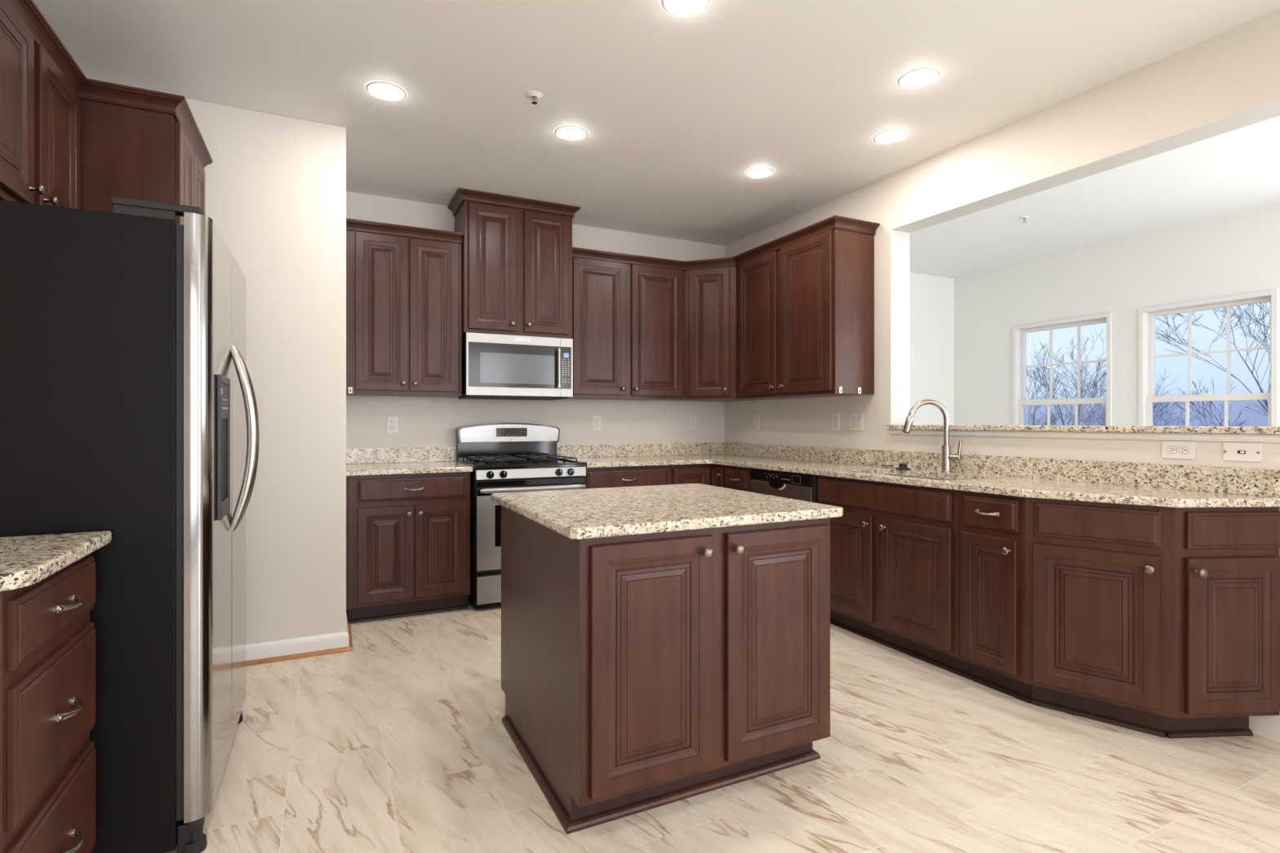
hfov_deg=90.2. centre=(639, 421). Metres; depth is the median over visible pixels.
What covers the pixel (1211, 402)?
bare tree
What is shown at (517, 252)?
upper cabinet
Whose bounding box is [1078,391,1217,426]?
bare tree
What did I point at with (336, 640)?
baseboard
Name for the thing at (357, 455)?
backsplash strip
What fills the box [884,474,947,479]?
sink
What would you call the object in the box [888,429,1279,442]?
trim
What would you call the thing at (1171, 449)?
receptacle
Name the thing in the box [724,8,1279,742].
wall
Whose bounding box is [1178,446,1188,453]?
receptacle
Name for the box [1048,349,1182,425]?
bare tree
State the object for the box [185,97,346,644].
wall
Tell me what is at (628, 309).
upper cabinet
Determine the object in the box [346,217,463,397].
upper cabinet
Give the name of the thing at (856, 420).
wall outlet
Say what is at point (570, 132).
recessed light
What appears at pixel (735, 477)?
base cabinet
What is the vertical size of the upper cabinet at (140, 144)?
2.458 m
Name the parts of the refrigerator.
freezer door, fresh food door, handle, handle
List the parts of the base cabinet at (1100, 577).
door, false drawer, shoe molding, knob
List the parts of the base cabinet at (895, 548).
door, knob, knob, false drawer, shoe molding, door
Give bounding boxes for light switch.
[1222,442,1261,462]
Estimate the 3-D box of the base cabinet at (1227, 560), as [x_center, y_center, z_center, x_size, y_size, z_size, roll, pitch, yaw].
[2.113,0.754,2.496,0.382,0.880,0.484,0,0,-26]
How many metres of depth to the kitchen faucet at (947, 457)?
3.52 m
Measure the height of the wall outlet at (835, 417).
0.115 m
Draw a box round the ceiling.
[32,0,1279,278]
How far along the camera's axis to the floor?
2.15 m
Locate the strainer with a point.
(886, 465)
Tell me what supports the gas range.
on the floor
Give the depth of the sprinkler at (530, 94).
3.00 m
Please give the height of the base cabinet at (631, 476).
0.880 m
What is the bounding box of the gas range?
[455,422,586,608]
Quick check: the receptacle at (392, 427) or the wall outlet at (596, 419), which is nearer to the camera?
the receptacle at (392, 427)
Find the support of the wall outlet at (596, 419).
attached to the wall at (422, 421)
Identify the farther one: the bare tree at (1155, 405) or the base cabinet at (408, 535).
the bare tree at (1155, 405)
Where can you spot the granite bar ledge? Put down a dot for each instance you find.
(1104, 428)
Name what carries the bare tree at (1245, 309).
on the ground
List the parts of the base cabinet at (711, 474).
door, door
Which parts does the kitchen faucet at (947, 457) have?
lever handle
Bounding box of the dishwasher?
[751,468,817,502]
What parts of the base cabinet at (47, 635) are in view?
drawer, drawer, drawer, pull, pull, pull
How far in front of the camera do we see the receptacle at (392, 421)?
4.39 m
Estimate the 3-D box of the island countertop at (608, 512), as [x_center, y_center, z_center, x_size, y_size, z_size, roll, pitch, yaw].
[0.047,0.311,2.417,1.001,0.032,0.980,0,0,-26]
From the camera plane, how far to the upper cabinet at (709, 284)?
4.98 m
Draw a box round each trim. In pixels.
[245,622,353,666]
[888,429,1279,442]
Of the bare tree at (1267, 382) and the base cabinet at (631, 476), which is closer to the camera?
the base cabinet at (631, 476)
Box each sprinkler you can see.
[525,90,542,104]
[1017,215,1031,222]
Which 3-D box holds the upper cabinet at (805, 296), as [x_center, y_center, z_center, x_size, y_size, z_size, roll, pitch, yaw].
[1.111,-0.721,4.477,0.380,1.087,1.116,0,0,-26]
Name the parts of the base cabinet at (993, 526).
pull, door, drawer, shoe molding, knob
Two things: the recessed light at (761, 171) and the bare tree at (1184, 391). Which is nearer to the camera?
the recessed light at (761, 171)
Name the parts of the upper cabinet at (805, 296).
door, door, crown molding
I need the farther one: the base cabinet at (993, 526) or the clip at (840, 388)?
the clip at (840, 388)
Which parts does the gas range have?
storage drawer, burner knob, burner knob, display panel, oven door, control panel, door handle, burner knob, burner knob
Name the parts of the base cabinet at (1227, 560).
knob, shoe molding, door, false drawer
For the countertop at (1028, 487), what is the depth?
2.98 m
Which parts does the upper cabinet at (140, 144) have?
crown molding, door, door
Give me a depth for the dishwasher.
4.04 m
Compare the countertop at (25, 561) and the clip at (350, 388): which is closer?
the countertop at (25, 561)
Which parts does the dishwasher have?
door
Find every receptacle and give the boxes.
[390,419,395,424]
[390,425,395,430]
[1168,445,1177,453]
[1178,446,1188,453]
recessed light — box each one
[365,80,406,101]
[554,124,588,140]
[661,0,710,17]
[744,166,773,177]
[873,128,908,143]
[897,66,941,88]
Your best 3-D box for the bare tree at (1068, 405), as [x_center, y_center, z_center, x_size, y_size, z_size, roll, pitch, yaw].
[18.782,2.649,30.470,4.668,7.708,5.758,0,0,-16]
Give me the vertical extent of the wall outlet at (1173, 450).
0.072 m
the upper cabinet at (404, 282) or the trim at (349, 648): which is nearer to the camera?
the trim at (349, 648)
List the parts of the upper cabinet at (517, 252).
door, crown molding, door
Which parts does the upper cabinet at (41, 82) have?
door, knob, crown molding, knob, door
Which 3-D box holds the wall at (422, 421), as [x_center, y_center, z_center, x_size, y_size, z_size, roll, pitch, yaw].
[0.115,-0.175,5.340,7.195,2.740,0.150,0,0,-26]
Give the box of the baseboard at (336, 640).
[245,613,348,661]
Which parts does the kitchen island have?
panel, door, shoe molding, knob, knob, door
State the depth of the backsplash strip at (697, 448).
5.21 m
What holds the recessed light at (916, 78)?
in the ceiling
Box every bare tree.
[1024,328,1106,425]
[1026,404,1105,425]
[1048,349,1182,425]
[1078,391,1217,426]
[1099,302,1270,423]
[1173,377,1249,426]
[1238,382,1267,417]
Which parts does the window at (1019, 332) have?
sash, sash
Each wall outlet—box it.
[386,416,397,433]
[592,415,600,430]
[688,416,696,429]
[754,415,759,429]
[831,413,839,430]
[849,413,863,430]
[1161,440,1195,459]
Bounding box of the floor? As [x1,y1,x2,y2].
[164,599,1279,852]
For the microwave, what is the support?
attached to the upper cabinet at (517, 252)
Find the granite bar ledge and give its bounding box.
[886,424,1279,434]
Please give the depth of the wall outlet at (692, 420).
5.45 m
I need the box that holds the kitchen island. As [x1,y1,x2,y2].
[501,505,830,834]
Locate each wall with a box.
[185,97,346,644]
[346,191,954,462]
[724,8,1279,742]
[954,204,1279,426]
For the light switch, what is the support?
attached to the wall at (1228, 81)
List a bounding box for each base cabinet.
[0,554,95,852]
[346,471,470,623]
[584,465,671,488]
[671,463,724,487]
[724,465,751,492]
[817,474,969,678]
[960,490,1032,703]
[1025,497,1174,737]
[1165,506,1279,738]
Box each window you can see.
[1012,312,1111,425]
[1137,288,1278,426]
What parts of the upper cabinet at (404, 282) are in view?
door, knob, crown molding, knob, door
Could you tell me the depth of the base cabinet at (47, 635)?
1.34 m
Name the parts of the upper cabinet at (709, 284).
door, crown molding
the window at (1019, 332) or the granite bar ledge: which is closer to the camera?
the granite bar ledge
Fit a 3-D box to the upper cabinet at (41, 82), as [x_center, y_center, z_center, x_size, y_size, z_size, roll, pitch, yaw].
[-1.998,-0.955,1.889,0.353,0.619,0.941,0,0,-26]
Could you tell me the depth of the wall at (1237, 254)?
5.46 m
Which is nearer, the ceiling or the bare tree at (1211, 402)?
the ceiling
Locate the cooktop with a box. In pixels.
[457,458,586,470]
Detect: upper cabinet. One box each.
[0,0,87,208]
[78,78,213,225]
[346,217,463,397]
[448,187,580,338]
[568,247,684,400]
[672,257,766,401]
[732,215,879,399]
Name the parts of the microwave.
door, door glass, handle, panel glass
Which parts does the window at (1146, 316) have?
sash, sash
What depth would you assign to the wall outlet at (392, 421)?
4.39 m
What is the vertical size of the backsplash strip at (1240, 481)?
0.102 m
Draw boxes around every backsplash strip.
[346,446,454,463]
[556,442,724,457]
[724,442,1279,497]
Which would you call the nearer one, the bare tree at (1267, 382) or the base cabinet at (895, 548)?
the base cabinet at (895, 548)
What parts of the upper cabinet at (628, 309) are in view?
door, crown molding, door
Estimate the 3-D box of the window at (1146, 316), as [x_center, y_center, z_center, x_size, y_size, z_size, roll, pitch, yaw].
[4.378,-0.168,4.928,0.160,1.545,0.897,0,0,-26]
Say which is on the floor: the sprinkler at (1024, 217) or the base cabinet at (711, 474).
the base cabinet at (711, 474)
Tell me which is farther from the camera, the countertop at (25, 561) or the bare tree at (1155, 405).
the bare tree at (1155, 405)
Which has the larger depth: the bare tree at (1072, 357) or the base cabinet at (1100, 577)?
the bare tree at (1072, 357)
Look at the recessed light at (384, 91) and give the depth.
2.96 m
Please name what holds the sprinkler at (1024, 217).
attached to the ceiling
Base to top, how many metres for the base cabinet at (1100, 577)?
0.880 m
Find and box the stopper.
[895,463,911,470]
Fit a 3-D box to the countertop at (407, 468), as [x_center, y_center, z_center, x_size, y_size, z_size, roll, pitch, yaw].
[-1.516,0.297,4.128,0.728,0.032,0.648,0,0,-26]
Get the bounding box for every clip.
[348,386,352,393]
[839,386,842,393]
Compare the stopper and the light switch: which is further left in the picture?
the stopper
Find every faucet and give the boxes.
[902,399,962,472]
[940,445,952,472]
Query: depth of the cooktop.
4.22 m
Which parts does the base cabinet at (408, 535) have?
door, shoe molding, knob, drawer, pull, knob, door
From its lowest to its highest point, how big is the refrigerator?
1.788 m
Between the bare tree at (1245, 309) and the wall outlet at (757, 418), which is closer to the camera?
the wall outlet at (757, 418)
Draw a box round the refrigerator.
[0,196,259,852]
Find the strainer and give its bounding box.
[881,457,893,467]
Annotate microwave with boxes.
[457,332,573,400]
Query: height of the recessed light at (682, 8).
0.010 m
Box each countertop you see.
[0,530,111,591]
[346,461,472,475]
[491,483,843,539]
[567,453,1279,507]
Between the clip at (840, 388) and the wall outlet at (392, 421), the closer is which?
the clip at (840, 388)
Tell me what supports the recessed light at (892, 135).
in the ceiling
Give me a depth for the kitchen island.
2.00 m

